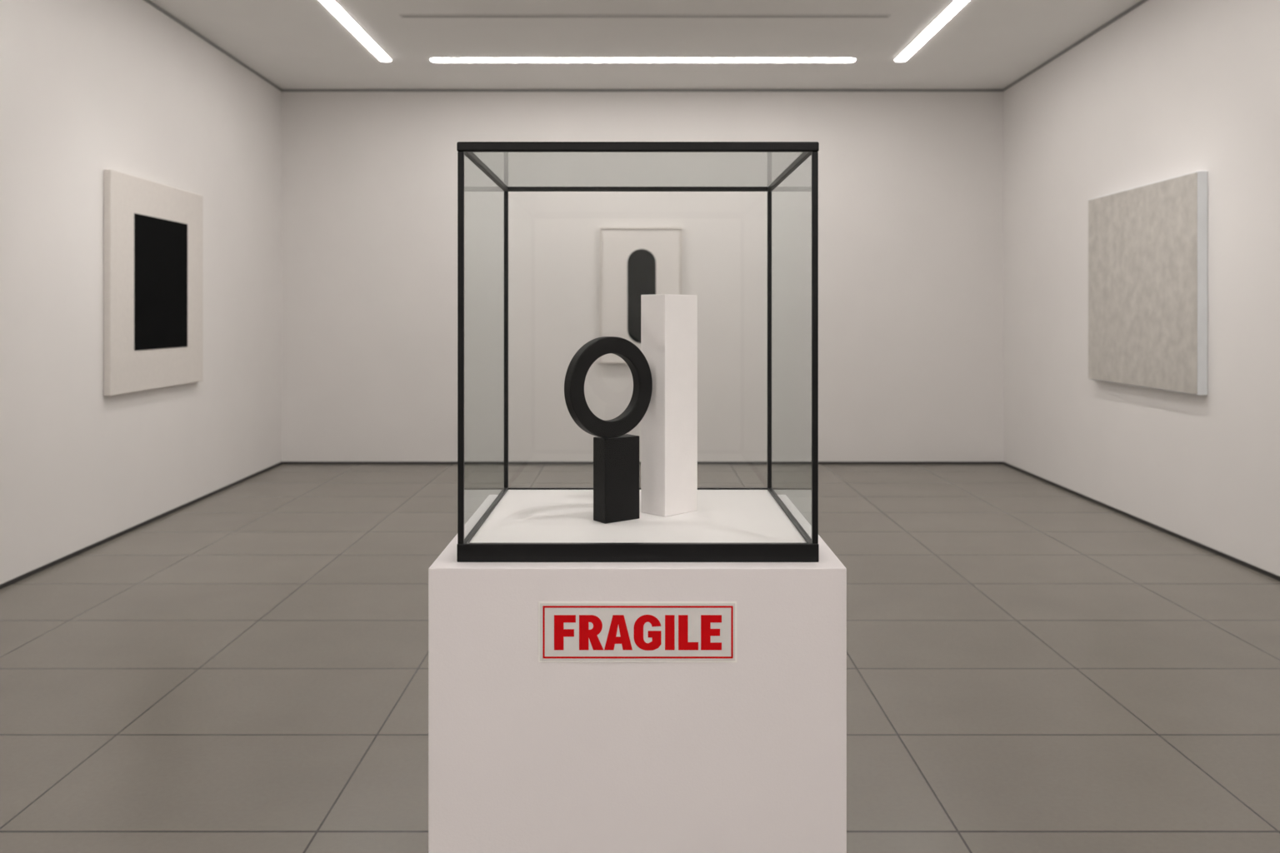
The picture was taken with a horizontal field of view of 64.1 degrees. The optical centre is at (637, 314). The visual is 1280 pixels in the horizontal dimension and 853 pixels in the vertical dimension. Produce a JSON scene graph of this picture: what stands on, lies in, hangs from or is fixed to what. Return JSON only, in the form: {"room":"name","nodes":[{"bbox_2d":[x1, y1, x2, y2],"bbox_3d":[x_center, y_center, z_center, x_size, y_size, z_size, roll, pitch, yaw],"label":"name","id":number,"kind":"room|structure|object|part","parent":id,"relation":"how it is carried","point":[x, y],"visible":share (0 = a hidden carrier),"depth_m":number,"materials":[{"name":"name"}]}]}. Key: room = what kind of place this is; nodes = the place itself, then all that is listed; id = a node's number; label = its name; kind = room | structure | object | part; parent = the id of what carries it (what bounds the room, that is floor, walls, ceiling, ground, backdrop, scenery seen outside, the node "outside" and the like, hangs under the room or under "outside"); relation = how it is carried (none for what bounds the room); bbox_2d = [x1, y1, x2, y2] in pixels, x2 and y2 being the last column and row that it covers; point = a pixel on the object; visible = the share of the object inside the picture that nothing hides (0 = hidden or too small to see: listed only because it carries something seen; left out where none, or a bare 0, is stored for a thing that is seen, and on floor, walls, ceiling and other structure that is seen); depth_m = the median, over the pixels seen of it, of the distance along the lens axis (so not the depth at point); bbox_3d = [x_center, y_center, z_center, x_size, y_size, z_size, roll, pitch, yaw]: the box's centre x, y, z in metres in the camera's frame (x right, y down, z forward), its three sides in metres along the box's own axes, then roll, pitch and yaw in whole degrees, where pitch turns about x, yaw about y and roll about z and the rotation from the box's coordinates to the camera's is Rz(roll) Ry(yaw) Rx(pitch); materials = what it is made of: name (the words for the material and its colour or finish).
{"room":"museum","nodes":[
{"label":"museum","id":0,"kind":"room"},
{"bbox_2d":[0,0,281,584],"bbox_3d":[-3.521,-0.385,3.385,0.150,3.770,13.775,0,0,-1],"label":"wall","id":1,"kind":"structure","parent":0,"point":[88,87],"depth_m":6.82,"materials":[{"name":"paint"}]},
{"bbox_2d":[0,461,282,589],"bbox_3d":[-3.442,1.488,3.381,0.008,0.024,13.765,0,0,-1],"label":"baseboard","id":2,"kind":"structure","parent":1,"relation":"attached to","point":[112,537],"depth_m":6.93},
{"bbox_2d":[104,169,203,395],"bbox_3d":[-3.496,-0.212,7.457,0.051,1.490,1.496,0,0,-1],"label":"abstract painting","id":3,"kind":"object","parent":1,"relation":"attached to","point":[153,232],"visible":1,"depth_m":7.26,"materials":[{"name":"beige fabric"}]},
{"bbox_2d":[144,0,282,91],"bbox_3d":[-3.442,-2.257,3.381,0.008,0.026,13.765,0,0,-1],"label":"trim","id":4,"kind":"structure","parent":1,"relation":"attached to","point":[149,2],"depth_m":8.42,"materials":[{"name":"grey paint"}]},
{"bbox_2d":[0,464,1279,852],"bbox_3d":[0.000,1.550,3.385,8.400,0.100,14.070,0,0,0],"label":"floor","id":5,"kind":"structure","parent":0,"point":[1034,665],"depth_m":4.25,"materials":[{"name":"tile"}]},
{"bbox_2d":[428,495,846,852],"bbox_3d":[0.000,0.977,2.207,0.750,1.046,0.750,0,0,0],"label":"pedestal","id":6,"kind":"object","parent":5,"relation":"on","point":[527,755],"visible":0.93,"depth_m":1.83,"materials":[{"name":"white paint"}]},
{"bbox_2d":[538,601,736,662],"bbox_3d":[0.000,0.569,1.831,0.356,0.109,0.002,0,0,0],"label":"label","id":7,"kind":"object","parent":6,"relation":"attached to","point":[569,632],"visible":1,"depth_m":1.83,"materials":[{"name":"paper"}]},
{"bbox_2d":[456,141,819,562],"bbox_3d":[0.001,0.068,2.205,0.665,0.772,0.664,0,0,0],"label":"glass display case","id":8,"kind":"object","parent":6,"relation":"on","point":[521,524],"visible":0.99,"depth_m":1.95,"materials":[{"name":"black metal"}]},
{"bbox_3d":[-0.325,0.060,1.881,0.011,0.721,0.011,0,0,0],"label":"post","id":9,"kind":"part","parent":8,"relation":"part of","materials":[{"name":"black metal"}]},
{"bbox_3d":[-0.325,-0.311,2.207,0.010,0.012,0.640,0,0,0],"label":"rail","id":10,"kind":"part","parent":8,"relation":"part of","materials":[{"name":"black metal"}]},
{"bbox_3d":[-0.325,0.441,2.207,0.010,0.026,0.640,0,0,0],"label":"rail","id":11,"kind":"part","parent":8,"relation":"part of","materials":[{"name":"black metal"}]},
{"bbox_3d":[-0.325,0.061,2.532,0.010,0.735,0.010,0,0,0],"label":"post","id":12,"kind":"part","parent":8,"relation":"part of","materials":[{"name":"black metal"}]},
{"bbox_2d":[564,294,697,524],"bbox_3d":[-0.011,0.194,2.171,0.325,0.476,0.073,0,0,-42],"label":"abstract sculpture","id":13,"kind":"object","parent":8,"relation":"on","point":[664,371],"visible":1,"depth_m":2.19,"materials":[{"name":"white paint"}]},
{"bbox_3d":[0.001,-0.312,2.532,0.662,0.011,0.010,0,0,0],"label":"rail","id":14,"kind":"part","parent":8,"relation":"part of","materials":[{"name":"black metal"}]},
{"bbox_3d":[0.001,-0.309,1.880,0.665,0.018,0.014,0,0,0],"label":"rail","id":15,"kind":"part","parent":8,"relation":"part of","materials":[{"name":"black metal"}]},
{"bbox_3d":[0.001,0.437,1.881,0.664,0.033,0.013,0,0,0],"label":"rail","id":16,"kind":"part","parent":8,"relation":"part of","materials":[{"name":"black metal"}]},
{"bbox_3d":[0.001,0.441,2.532,0.662,0.025,0.010,0,0,0],"label":"rail","id":17,"kind":"part","parent":8,"relation":"part of","materials":[{"name":"black metal"}]},
{"bbox_3d":[0.327,0.061,2.532,0.010,0.735,0.010,0,0,0],"label":"post","id":18,"kind":"part","parent":8,"relation":"part of","materials":[{"name":"black metal"}]},
{"bbox_3d":[0.327,-0.311,2.207,0.010,0.012,0.640,0,0,0],"label":"rail","id":19,"kind":"part","parent":8,"relation":"part of","materials":[{"name":"black metal"}]},
{"bbox_3d":[0.327,0.441,2.207,0.010,0.026,0.640,0,0,0],"label":"rail","id":20,"kind":"part","parent":8,"relation":"part of","materials":[{"name":"black metal"}]},
{"bbox_3d":[0.326,0.060,1.881,0.011,0.721,0.011,0,0,0],"label":"post","id":21,"kind":"part","parent":8,"relation":"part of","materials":[{"name":"black metal"}]},
{"bbox_2d":[281,91,1003,461],"bbox_3d":[0.050,-0.385,10.345,7.554,3.770,0.150,0,0,0],"label":"wall","id":22,"kind":"structure","parent":0,"point":[911,183],"depth_m":10.27,"materials":[{"name":"paint"}]},
{"bbox_2d":[600,227,681,363],"bbox_3d":[0.033,-0.196,10.238,0.820,1.361,0.060,0,0,0],"label":"abstract painting","id":23,"kind":"object","parent":22,"relation":"attached to","point":[635,262],"visible":0.75,"depth_m":10.22,"materials":[{"name":"fabric"}]},
{"bbox_3d":[-0.367,-0.196,10.238,0.018,1.325,0.060,0,0,0],"label":"frame","id":24,"kind":"part","parent":23,"relation":"part of","materials":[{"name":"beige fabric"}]},
{"bbox_3d":[0.033,0.476,10.238,0.820,0.018,0.060,0,0,0],"label":"frame","id":25,"kind":"part","parent":23,"relation":"part of","materials":[{"name":"white wood"}]},
{"bbox_3d":[0.033,-0.868,10.238,0.820,0.018,0.060,0,0,0],"label":"frame","id":26,"kind":"part","parent":23,"relation":"part of","materials":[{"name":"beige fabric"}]},
{"bbox_3d":[0.434,-0.196,10.238,0.018,1.325,0.060,0,0,0],"label":"frame","id":27,"kind":"part","parent":23,"relation":"part of","materials":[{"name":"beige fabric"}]},
{"bbox_2d":[282,89,1002,91],"bbox_3d":[0.050,-2.257,10.266,7.254,0.026,0.008,0,0,0],"label":"trim","id":28,"kind":"structure","parent":22,"relation":"attached to","point":[283,90],"depth_m":10.26,"materials":[{"name":"grey paint"}]},
{"bbox_2d":[282,461,1002,464],"bbox_3d":[0.050,1.488,10.266,7.254,0.024,0.008,0,0,0],"label":"baseboard","id":29,"kind":"structure","parent":22,"relation":"attached to","point":[283,462],"depth_m":10.26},
{"bbox_2d":[150,0,1141,89],"bbox_3d":[0.000,-2.320,3.385,8.400,0.100,14.070,0,0,0],"label":"ceiling","id":30,"kind":"structure","parent":0,"point":[293,44],"depth_m":8.45,"materials":[{"name":"paint"}]},
{"bbox_2d":[319,0,391,61],"bbox_3d":[-2.238,-2.265,6.155,0.107,0.008,5.922,0,0,0],"label":"ceiling light","id":31,"kind":"object","parent":30,"relation":"attached to","point":[332,6],"depth_m":8.07,"materials":[{"name":"white plastic"}]},
{"bbox_2d":[430,57,855,62],"bbox_3d":[0.048,-2.265,9.080,3.779,0.008,0.132,0,0,0],"label":"ceiling light","id":32,"kind":"object","parent":30,"relation":"attached to","point":[433,59],"depth_m":9.04,"materials":[{"name":"white plastic"}]},
{"bbox_2d":[399,14,890,18],"bbox_3d":[0.057,-2.266,7.750,3.715,0.007,0.080,0,0,0],"label":"ceiling vent","id":33,"kind":"object","parent":30,"relation":"in","point":[403,16],"depth_m":7.74,"materials":[{"name":"grey metal"}]},
{"bbox_2d":[894,0,969,61],"bbox_3d":[2.337,-2.265,6.155,0.107,0.008,5.922,0,0,0],"label":"ceiling light","id":34,"kind":"object","parent":30,"relation":"attached to","point":[956,5],"depth_m":8.07,"materials":[{"name":"white plastic"}]},
{"bbox_2d":[1003,0,1279,576],"bbox_3d":[3.672,-0.385,3.385,0.150,3.770,13.773,0,0,1],"label":"wall","id":35,"kind":"structure","parent":0,"point":[1167,89],"depth_m":7.10,"materials":[{"name":"paint"}]},
{"bbox_2d":[1002,0,1148,91],"bbox_3d":[3.594,-2.257,3.381,0.008,0.026,13.763,0,0,1],"label":"trim","id":36,"kind":"structure","parent":35,"relation":"attached to","point":[1142,2],"depth_m":8.43,"materials":[{"name":"grey paint"}]},
{"bbox_2d":[1002,461,1279,581],"bbox_3d":[3.594,1.488,3.381,0.008,0.024,13.763,0,0,1],"label":"baseboard","id":37,"kind":"structure","parent":35,"relation":"attached to","point":[1183,538],"depth_m":7.10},
{"bbox_2d":[1088,170,1207,394],"bbox_3d":[3.607,-0.203,7.317,0.067,1.429,1.623,0,0,1],"label":"abstract painting","id":38,"kind":"object","parent":35,"relation":"attached to","point":[1147,244],"visible":1,"depth_m":7.10,"materials":[{"name":"fabric"}]}
]}

